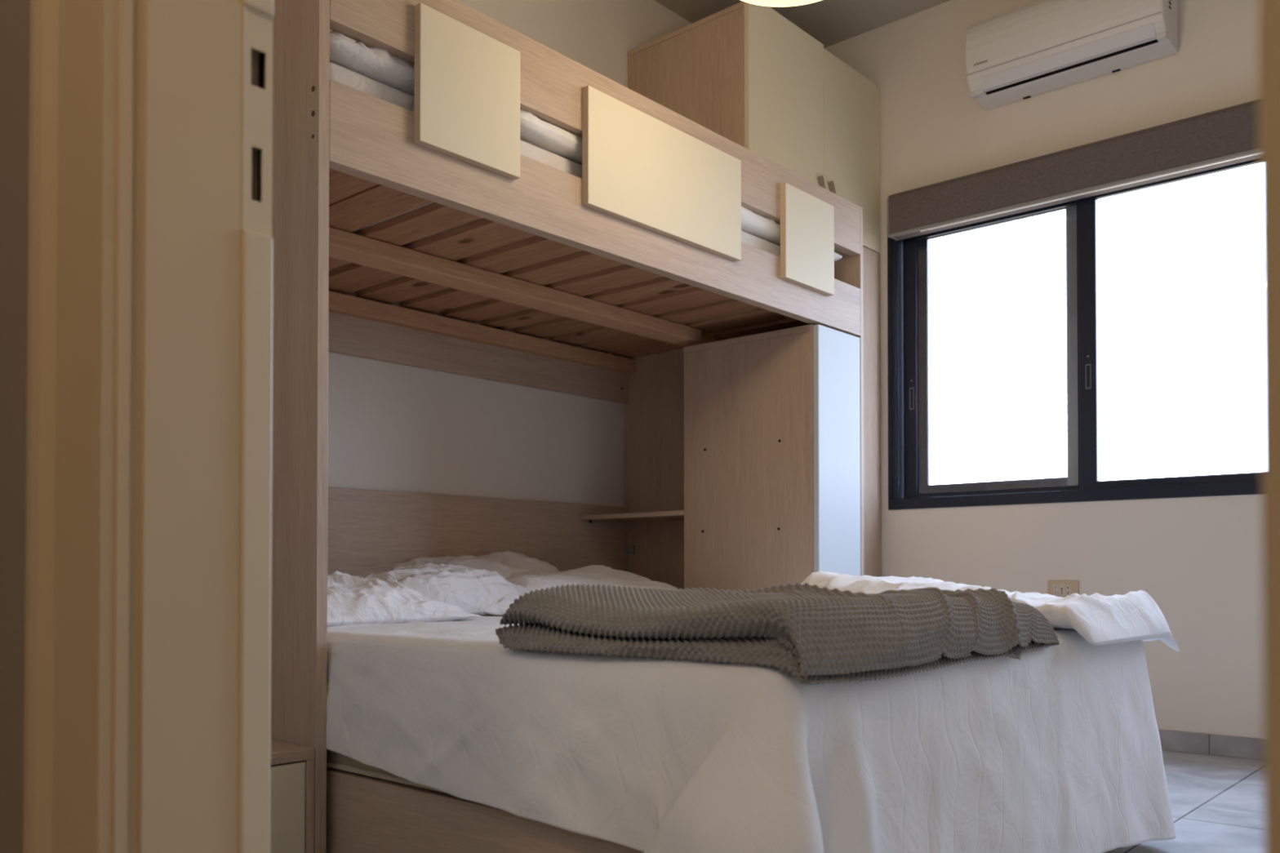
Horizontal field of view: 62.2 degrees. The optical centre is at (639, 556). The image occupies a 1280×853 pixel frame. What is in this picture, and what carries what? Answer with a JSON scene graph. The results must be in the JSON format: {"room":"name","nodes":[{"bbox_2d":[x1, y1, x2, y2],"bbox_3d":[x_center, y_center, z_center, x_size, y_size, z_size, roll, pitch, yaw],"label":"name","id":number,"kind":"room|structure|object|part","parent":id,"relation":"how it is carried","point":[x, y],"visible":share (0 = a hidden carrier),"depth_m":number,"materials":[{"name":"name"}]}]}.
{"room":"bedroom","nodes":[
{"label":"bedroom","id":0,"kind":"room"},
{"bbox_2d":[0,0,30,852],"bbox_3d":[-0.526,-0.675,-0.359,3.500,2.600,1.951,-1,-1,41],"label":"wall","id":1,"kind":"structure","parent":0,"point":[15,15],"depth_m":0.96,"materials":[{"name":"beige paint"}]},
{"bbox_2d":[250,48,258,201],"bbox_3d":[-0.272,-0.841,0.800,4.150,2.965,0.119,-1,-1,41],"label":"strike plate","id":2,"kind":"structure","parent":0,"point":[255,54],"depth_m":0.92,"materials":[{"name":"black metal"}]},
{"bbox_2d":[327,0,691,506],"bbox_3d":[-0.695,-0.800,3.568,0.150,2.965,3.710,-1,-1,41],"label":"wall","id":3,"kind":"structure","parent":0,"point":[393,427],"depth_m":3.70,"materials":[{"name":"beige paint"}]},
{"bbox_2d":[22,0,1279,852],"bbox_3d":[-0.073,-0.511,0.603,1.078,2.300,0.146,-1,-1,41],"label":"door frame","id":4,"kind":"structure","parent":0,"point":[148,551],"depth_m":0.85,"materials":[{"name":"beige wood"}]},
{"bbox_3d":[-0.430,-0.447,0.900,0.148,2.180,0.119,-1,-1,41],"label":"casing","id":5,"kind":"part","parent":4,"relation":"part of","materials":[{"name":"beige wood"}]},
{"bbox_3d":[-0.327,-0.370,0.905,0.002,0.191,0.027,-1,-1,41],"label":"strike plate","id":6,"kind":"part","parent":4,"relation":"part of","materials":[{"name":"beige metal"}]},
{"bbox_3d":[-0.110,-0.512,0.561,1.078,2.300,0.016,-1,-1,41],"label":"casing","id":7,"kind":"part","parent":4,"relation":"part of","materials":[{"name":"beige wood"}]},
{"bbox_2d":[654,0,951,48],"bbox_3d":[0.926,-2.362,2.292,4.300,0.120,3.909,-1,-1,41],"label":"ceiling","id":8,"kind":"structure","parent":0,"point":[829,22],"depth_m":4.42,"materials":[{"name":"beige paint"}]},
{"bbox_2d":[740,0,822,7],"bbox_3d":[0.316,-1.775,2.248,0.326,1.054,0.326,-1,-1,41],"label":"pendant lamp","id":9,"kind":"object","parent":8,"relation":"hanging from","point":[774,3],"visible":1,"depth_m":2.39,"materials":[{"name":"beige"}]},
{"bbox_2d":[824,0,1263,738],"bbox_3d":[2.154,-0.799,3.660,4.300,2.965,0.200,-1,-1,41],"label":"wall","id":10,"kind":"structure","parent":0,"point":[1199,559],"depth_m":3.92,"materials":[{"name":"beige paint"}]},
{"bbox_2d":[1047,580,1079,597],"bbox_3d":[1.595,0.127,3.998,0.116,0.076,0.012,-1,-1,41],"label":"wall socket","id":11,"kind":"object","parent":10,"relation":"attached to","point":[1063,588],"visible":0.85,"depth_m":4.00,"materials":[{"name":"beige plastic"}]},
{"bbox_2d":[964,0,1177,110],"bbox_3d":[1.579,-1.921,3.918,0.708,0.288,0.200,-1,-1,41],"label":"air conditioner","id":12,"kind":"object","parent":10,"relation":"attached to","point":[1042,46],"visible":1,"depth_m":3.87,"materials":[{"name":"white plastic"}]},
{"bbox_2d":[986,39,1158,94],"bbox_3d":[1.570,-1.795,3.890,0.618,0.014,0.012,-1,-1,41],"label":"outlet","id":13,"kind":"object","parent":12,"relation":"attached to","point":[1132,48],"depth_m":3.87,"materials":[{"name":"black"}]},
{"bbox_2d":[886,99,1258,240],"bbox_3d":[2.051,-1.429,3.565,2.657,0.188,0.090,-1,-1,41],"label":"roller blind","id":14,"kind":"object","parent":10,"relation":"attached to","point":[1227,136],"visible":0.98,"depth_m":3.89,"materials":[{"name":"brown fabric"}]},
{"bbox_3d":[2.082,-1.338,3.488,2.510,0.005,0.008,-1,-1,41],"label":"bar trim","id":15,"kind":"part","parent":14,"relation":"part of","materials":[{"name":"white metal"}]},
{"bbox_2d":[887,158,1262,510],"bbox_3d":[2.068,-0.806,3.646,2.650,1.192,0.085,-1,-1,41],"label":"window","id":16,"kind":"structure","parent":10,"relation":"attached to","point":[909,487],"depth_m":4.08,"materials":[{"name":"black metal"}]},
{"bbox_3d":[1.143,-0.665,4.459,0.020,0.092,0.002,-1,-1,41],"label":"finger pull","id":17,"kind":"part","parent":16,"relation":"part of","materials":[{"name":"grey metal"}]},
{"bbox_3d":[1.395,-0.792,4.253,0.733,1.112,0.020,-1,-1,41],"label":"sash","id":18,"kind":"part","parent":16,"relation":"part of","materials":[{"name":"black metal"}]},
{"bbox_3d":[1.408,-0.797,4.268,0.615,1.102,0.016,-1,-1,41],"label":"screen frame","id":19,"kind":"part","parent":16,"relation":"part of","materials":[{"name":"black metal"}]},
{"bbox_3d":[1.673,-0.672,3.956,0.020,0.092,0.002,-1,-1,41],"label":"finger pull","id":20,"kind":"part","parent":16,"relation":"part of","materials":[{"name":"grey"}]},
{"bbox_3d":[2.000,-0.800,3.686,0.916,1.112,0.024,-1,-1,41],"label":"sash","id":21,"kind":"part","parent":16,"relation":"part of","materials":[{"name":"black metal"}]},
{"bbox_2d":[1158,728,1263,759],"bbox_3d":[2.320,0.643,3.350,3.368,0.071,0.013,-1,-1,41],"label":"baseboard","id":22,"kind":"structure","parent":10,"relation":"attached to","point":[1241,747],"depth_m":3.65,"materials":[{"name":"grey tile"}]},
{"bbox_2d":[1103,750,1264,852],"bbox_3d":[0.357,0.713,1.576,4.765,0.120,5.750,-1,-1,41],"label":"floor","id":23,"kind":"structure","parent":0,"point":[1217,802],"depth_m":2.88,"materials":[{"name":"grey tile"}]},
{"bbox_2d":[270,738,315,852],"bbox_3d":[-1.189,0.507,2.076,1.040,0.306,0.600,-1,-1,41],"label":"nightstand","id":24,"kind":"object","parent":23,"relation":"on","point":[291,765],"visible":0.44,"depth_m":1.93,"materials":[{"name":"brown wood"}]},
{"bbox_3d":[-0.807,0.505,1.741,0.019,0.262,0.562,-1,-1,41],"label":"door","id":25,"kind":"part","parent":24,"relation":"part of","materials":[{"name":"beige laminate"}]},
{"bbox_3d":[-1.189,0.365,2.078,1.040,0.021,0.600,-1,-1,41],"label":"panel","id":26,"kind":"part","parent":24,"relation":"part of","materials":[{"name":"brown wood"}]},
{"bbox_3d":[-0.996,0.521,2.295,1.038,0.284,0.016,-1,-1,41],"label":"panel","id":27,"kind":"part","parent":24,"relation":"part of","materials":[{"name":"brown wood"}]},
{"bbox_2d":[326,767,644,852],"bbox_3d":[-0.110,0.540,2.557,1.960,0.254,1.462,-1,-1,41],"label":"double bed","id":28,"kind":"object","parent":23,"relation":"on","point":[365,814],"visible":0.03,"depth_m":1.81,"materials":[{"name":"brown wood"}]},
{"bbox_2d":[326,749,446,793],"bbox_3d":[-0.090,0.300,2.543,1.984,0.222,1.456,-1,-1,41],"label":"mattress","id":29,"kind":"object","parent":28,"relation":"on","point":[335,760],"visible":0.06,"depth_m":1.95,"materials":[{"name":"beige fabric"}]},
{"bbox_2d":[325,613,1176,852],"bbox_3d":[-0.095,0.386,2.472,2.141,0.488,1.733,-1,-1,41],"label":"sheet","id":30,"kind":"object","parent":29,"relation":"on","point":[1057,748],"visible":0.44,"depth_m":1.62,"materials":[{"name":"white fabric"}]},
{"bbox_2d":[327,570,482,626],"bbox_3d":[-0.731,0.102,2.479,0.499,0.141,0.520,-1,-1,37],"label":"pillow","id":31,"kind":"object","parent":30,"relation":"on","point":[351,600],"visible":0.48,"depth_m":2.36,"materials":[{"name":"white fabric"}]},
{"bbox_2d":[352,561,534,616],"bbox_3d":[-0.598,0.099,3.008,0.477,0.169,0.800,-1,-1,44],"label":"pillow","id":32,"kind":"object","parent":30,"relation":"on","point":[479,592],"visible":0.3,"depth_m":2.88,"materials":[{"name":"white fabric"}]},
{"bbox_2d":[504,564,679,591],"bbox_3d":[-0.197,0.103,3.401,0.700,0.155,0.459,1,-1,-33],"label":"pillow","id":33,"kind":"object","parent":30,"relation":"on","point":[602,575],"visible":0.23,"depth_m":3.34,"materials":[{"name":"white fabric"}]},
{"bbox_2d":[391,551,559,577],"bbox_3d":[-0.487,0.058,3.458,0.285,0.158,0.620,-1,-1,41],"label":"pillow","id":34,"kind":"object","parent":33,"relation":"on","point":[506,563],"visible":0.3,"depth_m":3.41,"materials":[{"name":"white fabric"}]},
{"bbox_2d":[495,582,1059,684],"bbox_3d":[0.281,0.110,1.823,0.582,0.132,0.912,-1,-1,41],"label":"throw blanket","id":35,"kind":"object","parent":30,"relation":"on","point":[815,634],"visible":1,"depth_m":1.53,"materials":[{"name":"grey fabric"}]},
{"bbox_2d":[800,570,1179,651],"bbox_3d":[0.798,0.127,2.484,0.720,0.189,0.668,-1,-1,41],"label":"duvet","id":36,"kind":"object","parent":29,"relation":"on","point":[1099,619],"visible":0.39,"depth_m":2.27,"materials":[{"name":"white fabric"}]},
{"bbox_2d":[270,0,863,852],"bbox_3d":[-0.317,-0.275,3.064,1.066,1.900,2.016,-1,-1,41],"label":"bunk bed","id":37,"kind":"object","parent":23,"relation":"on","point":[597,285],"visible":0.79,"depth_m":2.71,"materials":[{"name":"brown wood"}]},
{"bbox_3d":[-0.984,-0.286,2.324,1.046,1.900,0.023,-1,-1,41],"label":"panel","id":38,"kind":"part","parent":37,"relation":"part of","materials":[{"name":"brown wood"}]},
{"bbox_3d":[-0.359,-0.973,2.236,0.020,0.278,0.269,-1,-1,41],"label":"guard panel","id":39,"kind":"part","parent":37,"relation":"part of","materials":[{"name":"beige laminate"}]},
{"bbox_3d":[-0.706,0.128,3.406,0.020,0.663,1.974,-1,-1,41],"label":"headboard","id":40,"kind":"part","parent":37,"relation":"part of","materials":[{"name":"brown wood"}]},
{"bbox_3d":[-0.706,-0.765,3.419,0.020,0.310,1.974,-1,-1,41],"label":"rail","id":41,"kind":"part","parent":37,"relation":"part of","materials":[{"name":"brown wood"}]},
{"bbox_2d":[328,62,780,271],"bbox_3d":[-0.355,-0.878,3.039,0.962,0.134,1.843,-1,-1,41],"label":"mattress","id":42,"kind":"object","parent":37,"relation":"on","point":[338,73],"visible":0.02,"depth_m":2.42,"materials":[{"name":"white fabric"}]},
{"bbox_2d":[329,31,414,96],"bbox_3d":[-0.704,-1.003,2.403,0.704,0.093,0.492,-1,-1,41],"label":"pillow","id":43,"kind":"object","parent":42,"relation":"on","point":[376,64],"visible":0.06,"depth_m":2.10,"materials":[{"name":"white fabric"}]},
{"bbox_2d":[520,109,841,261],"bbox_3d":[-0.126,-0.987,3.182,0.864,0.084,1.438,-1,-1,41],"label":"duvet","id":44,"kind":"object","parent":42,"relation":"on","point":[537,132],"visible":0.02,"depth_m":2.50,"materials":[{"name":"white fabric"}]},
{"bbox_3d":[0.056,-0.811,2.746,0.035,0.155,1.974,-1,-1,41],"label":"rail","id":45,"kind":"part","parent":37,"relation":"part of","materials":[{"name":"brown wood"}]},
{"bbox_3d":[0.056,-1.081,2.750,0.035,0.158,1.974,-1,-1,41],"label":"guard rail","id":46,"kind":"part","parent":37,"relation":"part of","materials":[{"name":"brown wood"}]},
{"bbox_3d":[0.073,-0.966,2.725,0.020,0.278,0.608,-1,-1,41],"label":"guard panel","id":47,"kind":"part","parent":37,"relation":"part of","materials":[{"name":"beige laminate"}]},
{"bbox_3d":[0.337,-0.230,3.819,1.046,1.832,0.017,-1,-1,41],"label":"panel","id":48,"kind":"part","parent":37,"relation":"part of","materials":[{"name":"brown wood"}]},
{"bbox_3d":[0.511,-0.959,3.221,0.020,0.278,0.271,-1,-1,41],"label":"guard panel","id":49,"kind":"part","parent":37,"relation":"part of","materials":[{"name":"beige laminate"}]},
{"bbox_2d":[580,324,860,591],"bbox_3d":[0.251,-0.015,3.701,1.023,1.399,0.266,-1,-1,41],"label":"closet","id":50,"kind":"object","parent":23,"relation":"on","point":[772,419],"visible":0.68,"depth_m":3.41,"materials":[{"name":"brown wood"}]},
{"bbox_2d":[580,510,684,522],"bbox_3d":[0.052,-0.146,3.879,0.492,0.017,0.266,-1,-1,41],"label":"shelf","id":51,"kind":"object","parent":50,"relation":"attached to","point":[679,514],"depth_m":3.82,"materials":[{"name":"brown wood"}]},
{"bbox_3d":[0.428,-0.707,3.555,0.510,0.020,0.266,-1,-1,41],"label":"panel","id":52,"kind":"part","parent":50,"relation":"part of","materials":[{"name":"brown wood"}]},
{"bbox_3d":[0.347,-0.009,3.454,0.510,1.378,0.018,-1,-1,41],"label":"panel","id":53,"kind":"part","parent":50,"relation":"part of","materials":[{"name":"brown wood"}]},
{"bbox_3d":[0.629,-0.034,3.372,0.019,1.367,0.254,-1,-1,41],"label":"door","id":54,"kind":"part","parent":50,"relation":"part of","materials":[{"name":"grey paint"}]},
{"bbox_2d":[627,1,881,577],"bbox_3d":[0.496,-0.665,4.340,0.604,2.717,0.962,-1,-1,41],"label":"wardrobe","id":55,"kind":"object","parent":23,"relation":"on","point":[743,72],"visible":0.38,"depth_m":4.09,"materials":[{"name":"brown wood"}]},
{"bbox_3d":[0.481,-1.989,4.373,0.562,0.020,0.962,-1,-1,41],"label":"panel","id":56,"kind":"part","parent":55,"relation":"part of","materials":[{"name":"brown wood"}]},
{"bbox_3d":[0.170,-0.648,4.001,0.562,2.672,0.018,-1,-1,41],"label":"panel","id":57,"kind":"part","parent":55,"relation":"part of","materials":[{"name":"brown wood"}]},
{"bbox_3d":[0.552,-1.668,4.006,0.020,0.721,0.509,-1,-1,41],"label":"door","id":58,"kind":"part","parent":55,"relation":"part of","materials":[{"name":"beige laminate"}]},
{"bbox_3d":[0.713,-1.460,4.156,0.020,0.062,0.038,-1,-1,41],"label":"handle","id":59,"kind":"part","parent":55,"relation":"part of","materials":[{"name":"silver metal"}]},
{"bbox_3d":[0.765,-1.459,4.214,0.020,0.062,0.038,-1,-1,41],"label":"handle","id":60,"kind":"part","parent":55,"relation":"part of","materials":[{"name":"silver metal"}]},
{"bbox_3d":[0.870,-1.654,4.367,0.020,0.712,0.448,-1,-1,41],"label":"door","id":61,"kind":"part","parent":55,"relation":"part of","materials":[{"name":"beige laminate"}]},
{"bbox_3d":[0.870,-0.330,4.347,0.020,1.926,0.448,-1,-1,41],"label":"door","id":62,"kind":"part","parent":55,"relation":"part of","materials":[{"name":"brown wood"}]}
]}

